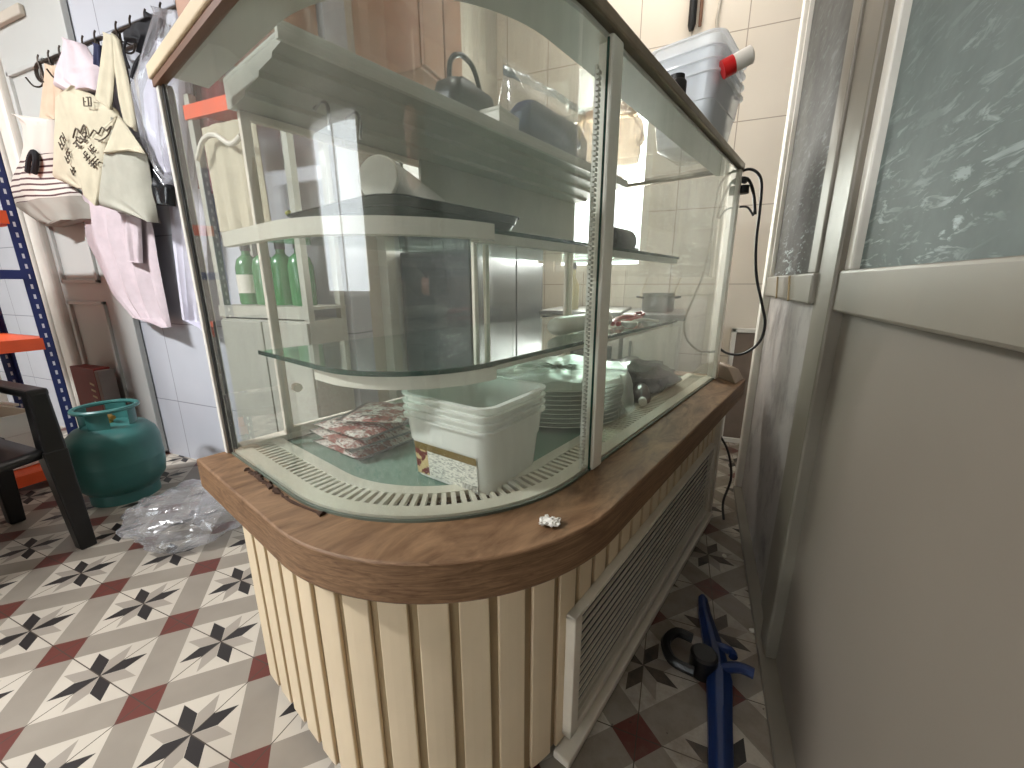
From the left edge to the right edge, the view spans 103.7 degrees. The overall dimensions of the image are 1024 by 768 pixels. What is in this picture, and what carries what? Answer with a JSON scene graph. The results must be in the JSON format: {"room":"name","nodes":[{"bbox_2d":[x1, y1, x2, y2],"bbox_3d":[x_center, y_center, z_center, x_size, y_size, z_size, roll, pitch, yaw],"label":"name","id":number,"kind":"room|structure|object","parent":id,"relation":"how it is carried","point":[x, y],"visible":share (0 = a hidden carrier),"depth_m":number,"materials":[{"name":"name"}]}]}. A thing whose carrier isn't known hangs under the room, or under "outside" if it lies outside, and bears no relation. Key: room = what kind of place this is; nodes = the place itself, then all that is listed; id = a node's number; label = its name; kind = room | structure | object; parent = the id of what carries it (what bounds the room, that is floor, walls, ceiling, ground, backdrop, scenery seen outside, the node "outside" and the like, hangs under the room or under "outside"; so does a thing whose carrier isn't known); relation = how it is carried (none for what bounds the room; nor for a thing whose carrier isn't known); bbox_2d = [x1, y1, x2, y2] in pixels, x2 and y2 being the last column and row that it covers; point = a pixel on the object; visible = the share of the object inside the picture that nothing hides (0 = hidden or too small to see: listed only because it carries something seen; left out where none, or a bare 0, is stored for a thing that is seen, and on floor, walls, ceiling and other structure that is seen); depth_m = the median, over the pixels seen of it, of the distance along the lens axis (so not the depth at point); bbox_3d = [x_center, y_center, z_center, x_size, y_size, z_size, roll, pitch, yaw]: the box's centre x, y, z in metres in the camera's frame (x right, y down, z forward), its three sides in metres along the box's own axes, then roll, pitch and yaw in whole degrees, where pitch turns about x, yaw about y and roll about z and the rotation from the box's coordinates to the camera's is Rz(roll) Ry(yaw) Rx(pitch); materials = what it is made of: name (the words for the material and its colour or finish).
{"room":"commercial kitchen","nodes":[
{"label":"commercial kitchen","id":0,"kind":"room"},
{"bbox_2d":[0,376,8,402],"bbox_3d":[-5.153,-0.848,1.068,0.120,3.300,4.420,5,15,21],"label":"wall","id":1,"kind":"structure","parent":0,"point":[3,397],"depth_m":3.38,"materials":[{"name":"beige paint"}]},
{"bbox_2d":[156,38,209,329],"bbox_3d":[-1.562,-0.891,1.910,0.422,1.271,0.052,5,15,21],"label":"garment","id":2,"kind":"object","parent":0,"point":[189,309],"visible":0.34,"depth_m":1.97,"materials":[{"name":"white fabric"}]},
{"bbox_2d":[0,0,378,458],"bbox_3d":[-2.524,-1.192,2.406,3.950,3.300,0.120,5,15,21],"label":"wall","id":3,"kind":"structure","parent":0,"point":[176,354],"depth_m":2.05,"materials":[{"name":"tile"}]},
{"bbox_2d":[0,3,25,27],"bbox_3d":[-3.253,-2.034,2.380,1.470,0.050,0.024,5,15,21],"label":"trim","id":4,"kind":"structure","parent":3,"relation":"attached to","point":[16,11],"depth_m":2.14,"materials":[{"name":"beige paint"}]},
{"bbox_2d":[0,59,81,427],"bbox_3d":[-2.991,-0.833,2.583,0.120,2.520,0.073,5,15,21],"label":"trim","id":5,"kind":"structure","parent":3,"relation":"attached to","point":[9,128],"depth_m":2.55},
{"bbox_2d":[25,30,102,87],"bbox_3d":[-2.263,-1.643,2.049,0.709,0.167,0.122,5,15,21],"label":"coat rack","id":6,"kind":"object","parent":3,"relation":"attached to","point":[98,39],"visible":0.4,"depth_m":2.10,"materials":[{"name":"metal"}]},
{"bbox_2d":[11,63,90,226],"bbox_3d":[-2.702,-1.295,2.257,0.861,0.775,0.093,5,15,21],"label":"striped bag","id":7,"kind":"object","parent":6,"relation":"hanging from","point":[48,200],"visible":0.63,"depth_m":2.23,"materials":[{"name":"fabric"}]},
{"bbox_2d":[52,85,120,188],"bbox_3d":[-2.166,-1.211,2.008,0.702,0.448,0.057,5,15,21],"label":"tote bag","id":8,"kind":"object","parent":6,"relation":"hanging from","point":[76,111],"visible":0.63,"depth_m":1.97,"materials":[{"name":"beige fabric"}]},
{"bbox_2d":[58,132,75,175],"bbox_3d":[-2.248,-1.157,2.030,0.095,0.197,0.005,5,15,21],"label":"print","id":9,"kind":"object","parent":8,"relation":"attached to","point":[66,144],"depth_m":2.03},
{"bbox_2d":[83,97,91,106],"bbox_3d":[-1.982,-1.317,1.878,0.076,0.046,0.005,5,15,21],"label":"print","id":10,"kind":"object","parent":8,"relation":"attached to","point":[88,102],"depth_m":1.88},
{"bbox_2d":[92,42,101,66],"bbox_3d":[-1.948,-1.538,1.892,0.084,0.112,0.029,5,15,21],"label":"scarf","id":11,"kind":"object","parent":6,"relation":"hanging from","point":[97,49],"visible":0.65,"depth_m":1.88,"materials":[{"name":"fabric"}]},
{"bbox_2d":[53,37,171,327],"bbox_3d":[-2.152,-0.982,2.104,0.651,1.349,0.096,5,15,21],"label":"garment","id":12,"kind":"object","parent":6,"relation":"hanging from","point":[123,245],"visible":0.71,"depth_m":2.15,"materials":[{"name":"fabric"}]},
{"bbox_2d":[53,37,99,93],"bbox_3d":[-2.139,-1.521,1.947,0.394,0.227,0.069,5,15,21],"label":"hood","id":13,"kind":"object","parent":12,"relation":"attached to","point":[75,66],"depth_m":1.90,"materials":[{"name":"pink fabric"}]},
{"bbox_2d":[0,0,167,450],"bbox_3d":[-2.589,-0.972,2.390,0.720,2.840,0.047,5,15,21],"label":"door","id":14,"kind":"structure","parent":3,"relation":"in","point":[106,334],"depth_m":2.45,"materials":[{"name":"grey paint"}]},
{"bbox_2d":[111,2,176,54],"bbox_3d":[-1.578,-1.577,1.778,0.724,0.167,0.122,5,15,21],"label":"coat rack","id":15,"kind":"object","parent":3,"relation":"attached to","point":[117,31],"visible":0.3,"depth_m":1.80,"materials":[{"name":"metal"}]},
{"bbox_2d":[72,32,159,222],"bbox_3d":[-1.840,-1.136,1.830,0.586,0.773,0.080,5,15,21],"label":"tote bag","id":16,"kind":"object","parent":15,"relation":"hanging from","point":[113,168],"visible":0.99,"depth_m":1.82,"materials":[{"name":"beige fabric"}]},
{"bbox_2d":[73,131,99,167],"bbox_3d":[-1.975,-1.082,1.864,0.183,0.153,0.005,5,15,21],"label":"print","id":17,"kind":"object","parent":16,"relation":"attached to","point":[87,154],"depth_m":1.87},
{"bbox_2d":[122,11,163,78],"bbox_3d":[-1.534,-1.399,1.668,0.278,0.197,0.045,5,15,21],"label":"straps","id":18,"kind":"object","parent":15,"relation":"hanging from","point":[137,32],"visible":0.96,"depth_m":1.65,"materials":[{"name":"fabric"}]},
{"bbox_2d":[130,6,187,181],"bbox_3d":[-1.481,-1.184,1.700,0.427,0.621,0.085,5,15,21],"label":"bag","id":19,"kind":"object","parent":15,"relation":"hanging from","point":[154,125],"visible":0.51,"depth_m":1.72,"materials":[{"name":"white plastic"}]},
{"bbox_2d":[126,65,175,205],"bbox_3d":[-1.649,-1.150,1.803,0.196,0.659,0.061,5,15,21],"label":"pouch","id":20,"kind":"object","parent":19,"relation":"hanging from","point":[163,192],"visible":0.66,"depth_m":1.83,"materials":[{"name":"fabric"}]},
{"bbox_2d":[193,73,225,193],"bbox_3d":[-1.321,-1.214,1.730,0.311,0.784,0.047,5,15,21],"label":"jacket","id":21,"kind":"object","parent":15,"relation":"hanging from","point":[201,93],"visible":0.09,"depth_m":1.72,"materials":[{"name":"fabric"}]},
{"bbox_2d":[175,0,318,66],"bbox_3d":[-0.950,-1.660,1.373,0.340,0.900,0.298,5,15,21],"label":"upper cabinet","id":22,"kind":"object","parent":3,"relation":"attached to","point":[305,19],"visible":0.02,"depth_m":1.47,"materials":[{"name":"brown wood"}]},
{"bbox_2d":[0,426,773,767],"bbox_3d":[-1.089,0.969,0.756,8.400,0.100,6.500,5,15,21],"label":"floor","id":23,"kind":"structure","parent":0,"point":[116,652],"depth_m":1.19,"materials":[{"name":"tile"}]},
{"bbox_2d":[0,152,77,488],"bbox_3d":[-2.796,-0.291,2.001,0.562,1.750,0.503,5,15,21],"label":"shelving unit","id":24,"kind":"object","parent":23,"relation":"on","point":[10,343],"visible":0.57,"depth_m":2.09,"materials":[{"name":"blue paint"}]},
{"bbox_2d":[0,402,38,470],"bbox_3d":[-2.807,0.298,2.121,0.384,0.330,0.324,4,15,16],"label":"crate","id":25,"kind":"object","parent":24,"relation":"on","point":[14,425],"visible":0.57,"depth_m":2.14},
{"bbox_2d":[0,380,96,549],"bbox_3d":[-2.199,0.289,1.463,0.695,0.883,0.634,5,15,21],"label":"armchair","id":26,"kind":"object","parent":23,"relation":"on","point":[51,451],"visible":1,"depth_m":1.62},
{"bbox_2d":[70,364,120,411],"bbox_3d":[-2.648,0.167,2.599,0.320,0.570,0.082,5,15,21],"label":"carton","id":27,"kind":"object","parent":23,"relation":"on","point":[93,383],"visible":0.48,"depth_m":2.51,"materials":[{"name":"red cardboard"}]},
{"bbox_2d":[64,399,165,507],"bbox_3d":[-2.025,0.342,2.060,0.364,0.489,0.364,5,15,21],"label":"gas cylinder","id":28,"kind":"object","parent":23,"relation":"on","point":[118,456],"visible":0.97,"depth_m":1.97,"materials":[{"name":"teal paint"}]},
{"bbox_2d":[120,479,241,553],"bbox_3d":[-1.395,0.526,1.767,0.546,0.270,0.458,-2,14,-6],"label":"plastic bag","id":29,"kind":"object","parent":23,"relation":"on","point":[122,517],"visible":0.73,"depth_m":1.71,"materials":[{"name":"clear plastic"}]},
{"bbox_2d":[183,93,355,440],"bbox_3d":[-1.027,-0.269,1.788,0.540,1.800,0.239,5,15,21],"label":"shelf","id":30,"kind":"object","parent":23,"relation":"on","point":[245,328],"depth_m":1.69,"materials":[{"name":"white metal"}]},
{"bbox_2d":[195,132,240,161],"bbox_3d":[-1.106,-0.898,1.509,0.280,0.087,0.023,5,15,21],"label":"hose","id":31,"kind":"object","parent":30,"relation":"attached to","point":[205,137],"visible":0.97,"depth_m":1.50,"materials":[{"name":"white plastic"}]},
{"bbox_2d":[235,245,256,304],"bbox_3d":[-1.192,-0.496,1.822,0.101,0.262,0.100,5,15,21],"label":"bottle","id":32,"kind":"object","parent":30,"relation":"on","point":[243,270],"visible":0.73,"depth_m":1.78,"materials":[{"name":"glass"}]},
{"bbox_2d":[251,244,270,304],"bbox_3d":[-1.092,-0.486,1.783,0.100,0.262,0.099,5,15,21],"label":"bottle","id":33,"kind":"object","parent":30,"relation":"on","point":[256,273],"visible":0.16,"depth_m":1.75,"materials":[{"name":"glass"}]},
{"bbox_2d":[270,243,292,304],"bbox_3d":[-0.992,-0.477,1.743,0.100,0.262,0.099,5,15,21],"label":"bottle","id":34,"kind":"object","parent":30,"relation":"on","point":[279,261],"visible":0.69,"depth_m":1.71,"materials":[{"name":"glass"}]},
{"bbox_2d":[287,244,317,305],"bbox_3d":[-0.891,-0.467,1.704,0.100,0.262,0.099,5,15,21],"label":"bottle","id":35,"kind":"object","parent":30,"relation":"on","point":[293,275],"visible":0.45,"depth_m":1.68,"materials":[{"name":"glass"}]},
{"bbox_2d":[146,0,744,767],"bbox_3d":[0.130,-0.039,1.388,0.926,1.540,1.815,11,18,37],"label":"display counter","id":36,"kind":"object","parent":23,"relation":"on","point":[411,619],"depth_m":0.86,"materials":[{"name":"beige wood"}]},
{"bbox_2d":[313,434,412,460],"bbox_3d":[-0.400,0.152,1.111,0.220,0.023,0.190,10,17,35],"label":"packs","id":37,"kind":"object","parent":36,"relation":"on","point":[362,454],"visible":0.34,"depth_m":1.04,"materials":[{"name":"plastic"}]},
{"bbox_2d":[310,426,410,451],"bbox_3d":[-0.411,0.128,1.108,0.230,0.023,0.190,12,18,40],"label":"packet","id":38,"kind":"object","parent":37,"relation":"on","point":[350,443],"visible":0.35,"depth_m":1.04,"materials":[{"name":"plastic"}]},
{"bbox_2d":[313,414,408,440],"bbox_3d":[-0.398,0.104,1.102,0.220,0.023,0.180,9,17,32],"label":"packet","id":39,"kind":"object","parent":38,"relation":"on","point":[363,431],"visible":0.48,"depth_m":1.04,"materials":[{"name":"plastic"}]},
{"bbox_2d":[336,402,408,423],"bbox_3d":[-0.352,0.077,1.105,0.190,0.023,0.160,2,14,7],"label":"packet","id":40,"kind":"object","parent":39,"relation":"on","point":[373,412],"visible":0.85,"depth_m":1.06,"materials":[{"name":"plastic"}]},
{"bbox_2d":[285,193,519,230],"bbox_3d":[-0.260,-0.388,0.988,0.440,0.054,0.420,11,18,37],"label":"serving tray","id":41,"kind":"object","parent":36,"relation":"on","point":[392,204],"visible":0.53,"depth_m":0.79,"materials":[{"name":"plastic"}]},
{"bbox_2d":[358,154,447,202],"bbox_3d":[-0.268,-0.469,1.039,0.153,0.121,0.394,3,14,13],"label":"roll","id":42,"kind":"object","parent":41,"relation":"on","point":[377,173],"visible":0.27,"depth_m":0.85,"materials":[{"name":"white paper"}]},
{"bbox_2d":[269,236,638,262],"bbox_3d":[0.032,-0.450,1.361,0.560,0.008,1.570,11,18,37],"label":"glass shelf","id":43,"kind":"object","parent":36,"relation":"attached to","point":[432,245],"depth_m":1.12,"materials":[{"name":"clear glass"}]},
{"bbox_2d":[434,51,493,111],"bbox_3d":[-0.149,-0.922,1.292,0.110,0.235,0.240,9,17,32],"label":"handbag","id":44,"kind":"object","parent":36,"relation":"on","point":[461,89],"visible":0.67,"depth_m":1.23,"materials":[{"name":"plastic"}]},
{"bbox_2d":[261,315,673,351],"bbox_3d":[0.052,-0.184,1.437,0.578,0.008,1.532,11,18,37],"label":"glass shelf","id":45,"kind":"object","parent":36,"relation":"attached to","point":[536,329],"depth_m":1.32,"materials":[{"name":"clear glass"}]},
{"bbox_2d":[235,373,711,518],"bbox_3d":[0.205,0.123,1.238,1.840,0.012,0.634,-7,16,-27],"label":"grille","id":46,"kind":"object","parent":36,"relation":"attached to","point":[326,482],"depth_m":0.92,"materials":[{"name":"white metal"}]},
{"bbox_2d":[402,376,545,495],"bbox_3d":[-0.082,0.106,0.929,0.259,0.200,0.246,9,17,34],"label":"plastic tub","id":47,"kind":"object","parent":36,"relation":"on","point":[478,462],"depth_m":0.85,"materials":[{"name":"white plastic"}]},
{"bbox_2d":[480,105,518,129],"bbox_3d":[-0.038,-0.826,1.278,0.074,0.054,0.124,8,16,29],"label":"carton","id":48,"kind":"object","parent":36,"relation":"on","point":[498,112],"visible":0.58,"depth_m":1.23,"materials":[{"name":"paper"}]},
{"bbox_2d":[498,65,591,161],"bbox_3d":[0.149,-1.008,1.567,0.153,0.264,0.572,11,18,37],"label":"clear bag","id":49,"kind":"object","parent":36,"relation":"on","point":[537,120],"visible":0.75,"depth_m":1.49,"materials":[{"name":"clear plastic"}]},
{"bbox_2d":[538,514,560,527],"bbox_3d":[0.068,0.246,0.727,0.041,0.011,0.033,1,14,5],"label":"crumpled tissue","id":50,"kind":"object","parent":36,"relation":"on","point":[552,521],"visible":1,"depth_m":0.72,"materials":[{"name":"white paper"}]},
{"bbox_2d":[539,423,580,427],"bbox_3d":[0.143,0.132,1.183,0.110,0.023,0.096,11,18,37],"label":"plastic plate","id":51,"kind":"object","parent":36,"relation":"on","point":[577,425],"depth_m":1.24,"materials":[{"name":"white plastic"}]},
{"bbox_2d":[547,313,612,335],"bbox_3d":[0.250,-0.217,1.418,0.060,0.060,0.400,11,18,37],"label":"tube","id":52,"kind":"object","parent":36,"relation":"on","point":[562,325],"visible":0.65,"depth_m":1.30,"materials":[{"name":"white plastic"}]},
{"bbox_2d":[578,101,644,177],"bbox_3d":[0.424,-1.110,1.838,0.369,0.329,0.262,11,18,37],"label":"bag","id":53,"kind":"object","parent":36,"relation":"on","point":[633,117],"visible":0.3,"depth_m":1.79,"materials":[{"name":"clear plastic"}]},
{"bbox_2d":[603,408,625,423],"bbox_3d":[0.329,0.112,1.263,0.028,0.023,0.180,11,18,37],"label":"plastic plate","id":54,"kind":"object","parent":36,"relation":"on","point":[614,418],"depth_m":1.25,"materials":[{"name":"white plastic"}]},
{"bbox_2d":[540,419,580,423],"bbox_3d":[0.141,0.120,1.178,0.116,0.023,0.070,5,15,21],"label":"plastic plate","id":55,"kind":"object","parent":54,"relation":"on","point":[576,421],"depth_m":1.21,"materials":[{"name":"white plastic"}]},
{"bbox_2d":[603,405,625,419],"bbox_3d":[0.321,0.099,1.258,0.052,0.023,0.167,5,15,21],"label":"plastic plate","id":56,"kind":"object","parent":36,"relation":"on","point":[620,411],"depth_m":1.25,"materials":[{"name":"white plastic"}]},
{"bbox_2d":[540,415,580,419],"bbox_3d":[0.141,0.108,1.168,0.117,0.023,0.042,1,14,4],"label":"plastic plate","id":57,"kind":"object","parent":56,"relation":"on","point":[574,417],"depth_m":1.20,"materials":[{"name":"white plastic"}]},
{"bbox_2d":[541,410,580,415],"bbox_3d":[0.144,0.095,1.164,0.122,0.023,0.052,-3,14,-12],"label":"plastic plate","id":58,"kind":"object","parent":57,"relation":"on","point":[568,413],"depth_m":1.20,"materials":[{"name":"white plastic"}]},
{"bbox_2d":[604,401,625,414],"bbox_3d":[0.323,0.085,1.257,0.088,0.023,0.141,1,14,4],"label":"plastic plate","id":59,"kind":"object","parent":36,"relation":"on","point":[618,408],"depth_m":1.25,"materials":[{"name":"white plastic"}]},
{"bbox_2d":[604,397,626,410],"bbox_3d":[0.322,0.073,1.252,0.127,0.023,0.114,-3,14,-12],"label":"plastic plate","id":60,"kind":"object","parent":36,"relation":"on","point":[613,406],"depth_m":1.25,"materials":[{"name":"white plastic"}]},
{"bbox_2d":[544,406,580,410],"bbox_3d":[0.146,0.082,1.162,0.112,0.023,0.080,-8,16,-29],"label":"plastic plate","id":61,"kind":"object","parent":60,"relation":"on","point":[578,408],"depth_m":1.19,"materials":[{"name":"white plastic"}]},
{"bbox_2d":[604,392,626,406],"bbox_3d":[0.324,0.058,1.254,0.170,0.023,0.080,-8,16,-29],"label":"plastic plate","id":62,"kind":"object","parent":36,"relation":"on","point":[615,401],"depth_m":1.25,"materials":[{"name":"white plastic"}]},
{"bbox_2d":[543,402,581,406],"bbox_3d":[0.147,0.069,1.159,0.092,0.023,0.095,13,19,41],"label":"plastic plate","id":63,"kind":"object","parent":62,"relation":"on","point":[572,404],"depth_m":1.19,"materials":[{"name":"white plastic"}]},
{"bbox_2d":[543,397,581,402],"bbox_3d":[0.145,0.055,1.157,0.112,0.023,0.081,6,16,25],"label":"plastic plate","id":64,"kind":"object","parent":63,"relation":"on","point":[569,400],"depth_m":1.19,"materials":[{"name":"white plastic"}]},
{"bbox_2d":[604,389,626,401],"bbox_3d":[0.327,0.047,1.243,0.030,0.023,0.169,13,19,41],"label":"plastic plate","id":65,"kind":"object","parent":36,"relation":"on","point":[617,396],"depth_m":1.24,"materials":[{"name":"white plastic"}]},
{"bbox_2d":[605,385,626,397],"bbox_3d":[0.321,0.033,1.242,0.046,0.023,0.170,6,16,25],"label":"plastic plate","id":66,"kind":"object","parent":36,"relation":"on","point":[623,389],"depth_m":1.24,"materials":[{"name":"white plastic"}]},
{"bbox_2d":[544,393,581,397],"bbox_3d":[0.146,0.044,1.146,0.103,0.023,0.056,2,14,8],"label":"plastic plate","id":67,"kind":"object","parent":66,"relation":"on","point":[579,395],"depth_m":1.18,"materials":[{"name":"white plastic"}]},
{"bbox_2d":[497,361,627,393],"bbox_3d":[0.151,-0.024,1.364,0.464,0.024,0.464,-2,14,-8],"label":"plastic plate","id":68,"kind":"object","parent":67,"relation":"on","point":[571,383],"visible":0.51,"depth_m":1.41,"materials":[{"name":"white plastic"}]},
{"bbox_2d":[497,354,634,405],"bbox_3d":[0.154,-0.001,1.367,0.519,0.132,0.520,5,15,21],"label":"plastic sheet","id":69,"kind":"object","parent":68,"relation":"on","point":[569,354],"visible":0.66,"depth_m":1.33,"materials":[{"name":"clear plastic"}]},
{"bbox_2d":[605,381,627,392],"bbox_3d":[0.323,0.020,1.241,0.081,0.023,0.147,2,14,8],"label":"plastic plate","id":70,"kind":"object","parent":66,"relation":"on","point":[621,386],"depth_m":1.25,"materials":[{"name":"white plastic"}]},
{"bbox_2d":[613,227,638,250],"bbox_3d":[0.453,-0.572,1.624,0.096,0.096,0.320,11,18,37],"label":"bottle","id":71,"kind":"object","parent":36,"relation":"on","point":[622,238],"visible":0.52,"depth_m":1.52,"materials":[{"name":"plastic"}]},
{"bbox_2d":[610,311,644,326],"bbox_3d":[0.491,-0.276,1.685,0.090,0.038,0.354,9,17,32],"label":"tongs","id":72,"kind":"object","parent":36,"relation":"on","point":[616,320],"visible":0.85,"depth_m":1.67,"materials":[{"name":"plastic"}]},
{"bbox_2d":[562,443,715,739],"bbox_3d":[0.507,0.539,1.351,0.024,0.335,1.220,11,18,37],"label":"vent grille","id":73,"kind":"object","parent":36,"relation":"attached to","point":[601,621],"depth_m":1.11,"materials":[{"name":"grey metal"}]},
{"bbox_2d":[621,318,658,327],"bbox_3d":[0.510,-0.242,1.573,0.252,0.032,0.062,-13,19,-41],"label":"ladle","id":74,"kind":"object","parent":36,"relation":"on","point":[627,324],"visible":1,"depth_m":1.52,"materials":[{"name":"silver metal"}]},
{"bbox_2d":[621,321,637,327],"bbox_3d":[0.441,-0.222,1.511,0.062,0.024,0.062,-13,19,-41],"label":"bowl","id":75,"kind":"object","parent":74,"relation":"attached to","point":[627,324],"depth_m":1.49,"materials":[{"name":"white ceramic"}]},
{"bbox_2d":[633,383,650,405],"bbox_3d":[0.469,0.043,1.457,0.062,0.062,0.170,3,15,14],"label":"bottle","id":76,"kind":"object","parent":36,"relation":"on","point":[641,392],"visible":0.93,"depth_m":1.42,"materials":[{"name":"plastic"}]},
{"bbox_2d":[606,356,681,393],"bbox_3d":[0.510,-0.050,1.720,0.406,0.114,0.508,11,18,37],"label":"bundle","id":77,"kind":"object","parent":36,"relation":"on","point":[657,376],"visible":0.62,"depth_m":1.59,"materials":[{"name":"grey plastic"}]},
{"bbox_2d":[671,72,686,92],"bbox_3d":[0.440,-0.789,1.076,0.050,0.063,0.049,11,18,37],"label":"jar","id":78,"kind":"object","parent":36,"relation":"on","point":[679,77],"visible":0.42,"depth_m":1.05,"materials":[{"name":"plastic"}]},
{"bbox_2d":[652,28,746,165],"bbox_3d":[0.686,-1.027,1.507,0.253,0.313,0.363,12,18,39],"label":"tub","id":79,"kind":"object","parent":36,"relation":"on","point":[717,98],"depth_m":1.36,"materials":[{"name":"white plastic"}]},
{"bbox_2d":[719,45,754,78],"bbox_3d":[0.717,-1.026,1.283,0.100,0.082,0.055,4,15,16],"label":"roll","id":80,"kind":"object","parent":79,"relation":"in","point":[735,62],"visible":1,"depth_m":1.27,"materials":[{"name":"white plastic"}]},
{"bbox_2d":[717,361,742,383],"bbox_3d":[0.969,-0.053,1.796,0.100,0.071,0.131,11,18,37],"label":"cover","id":81,"kind":"object","parent":36,"relation":"on","point":[727,372],"visible":1,"depth_m":1.79,"materials":[{"name":"brown plastic"}]},
{"bbox_2d":[721,168,766,355],"bbox_3d":[0.989,-0.496,1.693,0.044,0.770,0.199,-14,19,-43],"label":"power cable","id":82,"kind":"object","parent":36,"relation":"hanging from","point":[744,189],"visible":0.87,"depth_m":1.65,"materials":[{"name":"black rubber"}]},
{"bbox_2d":[400,252,542,370],"bbox_3d":[-0.160,-0.171,2.496,0.445,1.180,1.000,5,15,21],"label":"refrigerator","id":83,"kind":"object","parent":23,"relation":"on","point":[436,288],"visible":0.28,"depth_m":2.01,"materials":[{"name":"metal"}]},
{"bbox_2d":[539,306,631,359],"bbox_3d":[0.509,-0.082,2.798,0.500,0.875,0.633,5,15,21],"label":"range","id":84,"kind":"object","parent":23,"relation":"on","point":[615,347],"visible":0.16,"depth_m":2.51,"materials":[{"name":"metal"}]},
{"bbox_2d":[572,263,578,308],"bbox_3d":[0.394,-0.630,2.593,0.076,0.290,0.076,5,15,21],"label":"oil bottle","id":85,"kind":"object","parent":84,"relation":"on","point":[575,288],"visible":0.47,"depth_m":2.57,"materials":[{"name":"glass"}]},
{"bbox_2d":[539,306,631,315],"bbox_3d":[0.514,-0.498,2.709,0.500,0.025,0.600,5,15,21],"label":"cooktop","id":86,"kind":"object","parent":84,"relation":"in","point":[613,310],"depth_m":2.52,"materials":[{"name":"metal"}]},
{"bbox_2d":[622,308,684,370],"bbox_3d":[0.913,-0.066,2.648,0.340,0.815,0.605,5,15,21],"label":"cabinet","id":87,"kind":"object","parent":23,"relation":"on","point":[663,344],"depth_m":2.33,"materials":[{"name":"metal"}]},
{"bbox_2d":[622,308,684,320],"bbox_3d":[0.914,-0.446,2.560,0.340,0.035,0.590,5,15,21],"label":"countertop","id":88,"kind":"structure","parent":87,"relation":"on","point":[677,314],"depth_m":2.30,"materials":[{"name":"metal"}]},
{"bbox_2d":[636,293,680,312],"bbox_3d":[0.906,-0.507,2.498,0.238,0.113,0.197,12,19,41],"label":"cooking pot","id":89,"kind":"object","parent":87,"relation":"on","point":[651,302],"visible":1,"depth_m":2.42,"materials":[{"name":"metal"}]},
{"bbox_2d":[661,594,754,767],"bbox_3d":[0.519,0.797,1.069,0.242,0.070,0.710,5,15,21],"label":"pump","id":90,"kind":"object","parent":23,"relation":"on","point":[708,663],"visible":1,"depth_m":1.10,"materials":[{"name":"blue metal"}]},
{"bbox_2d":[721,436,732,519],"bbox_3d":[0.990,0.352,1.942,0.135,0.501,0.268,-6,15,-21],"label":"cable","id":91,"kind":"object","parent":23,"relation":"on","point":[722,439],"visible":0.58,"depth_m":1.94,"materials":[{"name":"black rubber"}]},
{"bbox_2d":[721,328,755,442],"bbox_3d":[1.540,0.020,2.699,0.200,0.780,0.060,5,15,21],"label":"framed board","id":92,"kind":"object","parent":23,"relation":"on","point":[742,339],"visible":0.29,"depth_m":2.67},
{"bbox_2d":[344,0,496,401],"bbox_3d":[-0.443,-1.207,2.437,0.120,3.300,1.510,5,15,21],"label":"wall","id":93,"kind":"structure","parent":0,"point":[478,24],"depth_m":2.48,"materials":[{"name":"white tile"}]},
{"bbox_2d":[370,155,404,399],"bbox_3d":[-0.451,-0.458,2.367,0.050,1.880,0.880,5,15,21],"label":"trim","id":94,"kind":"structure","parent":93,"relation":"attached to","point":[386,259],"depth_m":1.98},
{"bbox_2d":[351,0,461,89],"bbox_3d":[-0.443,-1.740,1.684,0.338,0.900,0.320,5,15,21],"label":"upper cabinet","id":95,"kind":"object","parent":93,"relation":"attached to","point":[415,40],"visible":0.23,"depth_m":1.63,"materials":[{"name":"brown wood"}]},
{"bbox_2d":[395,162,418,370],"bbox_3d":[-0.430,-0.426,2.366,0.094,1.780,0.720,5,15,21],"label":"door","id":96,"kind":"structure","parent":93,"relation":"in","point":[413,170],"depth_m":2.05,"materials":[{"name":"grey paint"}]},
{"bbox_2d":[497,0,802,373],"bbox_3d":[1.832,-1.203,2.391,4.370,3.300,0.120,5,15,21],"label":"wall","id":97,"kind":"structure","parent":0,"point":[687,217],"depth_m":2.61,"materials":[{"name":"beige tile"}]},
{"bbox_2d":[555,106,654,271],"bbox_3d":[0.642,-1.341,2.855,0.660,1.050,0.060,5,15,21],"label":"window","id":98,"kind":"structure","parent":97,"relation":"in","point":[559,267],"depth_m":2.76,"materials":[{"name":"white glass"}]},
{"bbox_2d":[688,0,703,31],"bbox_3d":[1.078,-2.270,2.338,0.077,0.360,0.044,5,15,21],"label":"hanging rod","id":99,"kind":"object","parent":97,"relation":"attached to","point":[693,3],"visible":1,"depth_m":2.36,"materials":[{"name":"black metal"}]},
{"bbox_2d":[715,0,721,27],"bbox_3d":[1.212,-2.235,2.311,0.053,0.416,0.016,5,15,21],"label":"cable","id":100,"kind":"object","parent":97,"relation":"attached to","point":[720,1],"visible":0.61,"depth_m":2.33,"materials":[{"name":"beige paint"}]},
{"bbox_2d":[733,0,1023,767],"bbox_3d":[0.632,-0.459,0.587,0.073,2.740,2.910,6,15,24],"label":"door","id":101,"kind":"structure","parent":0,"point":[878,488],"depth_m":0.65,"materials":[{"name":"grey plastic"}]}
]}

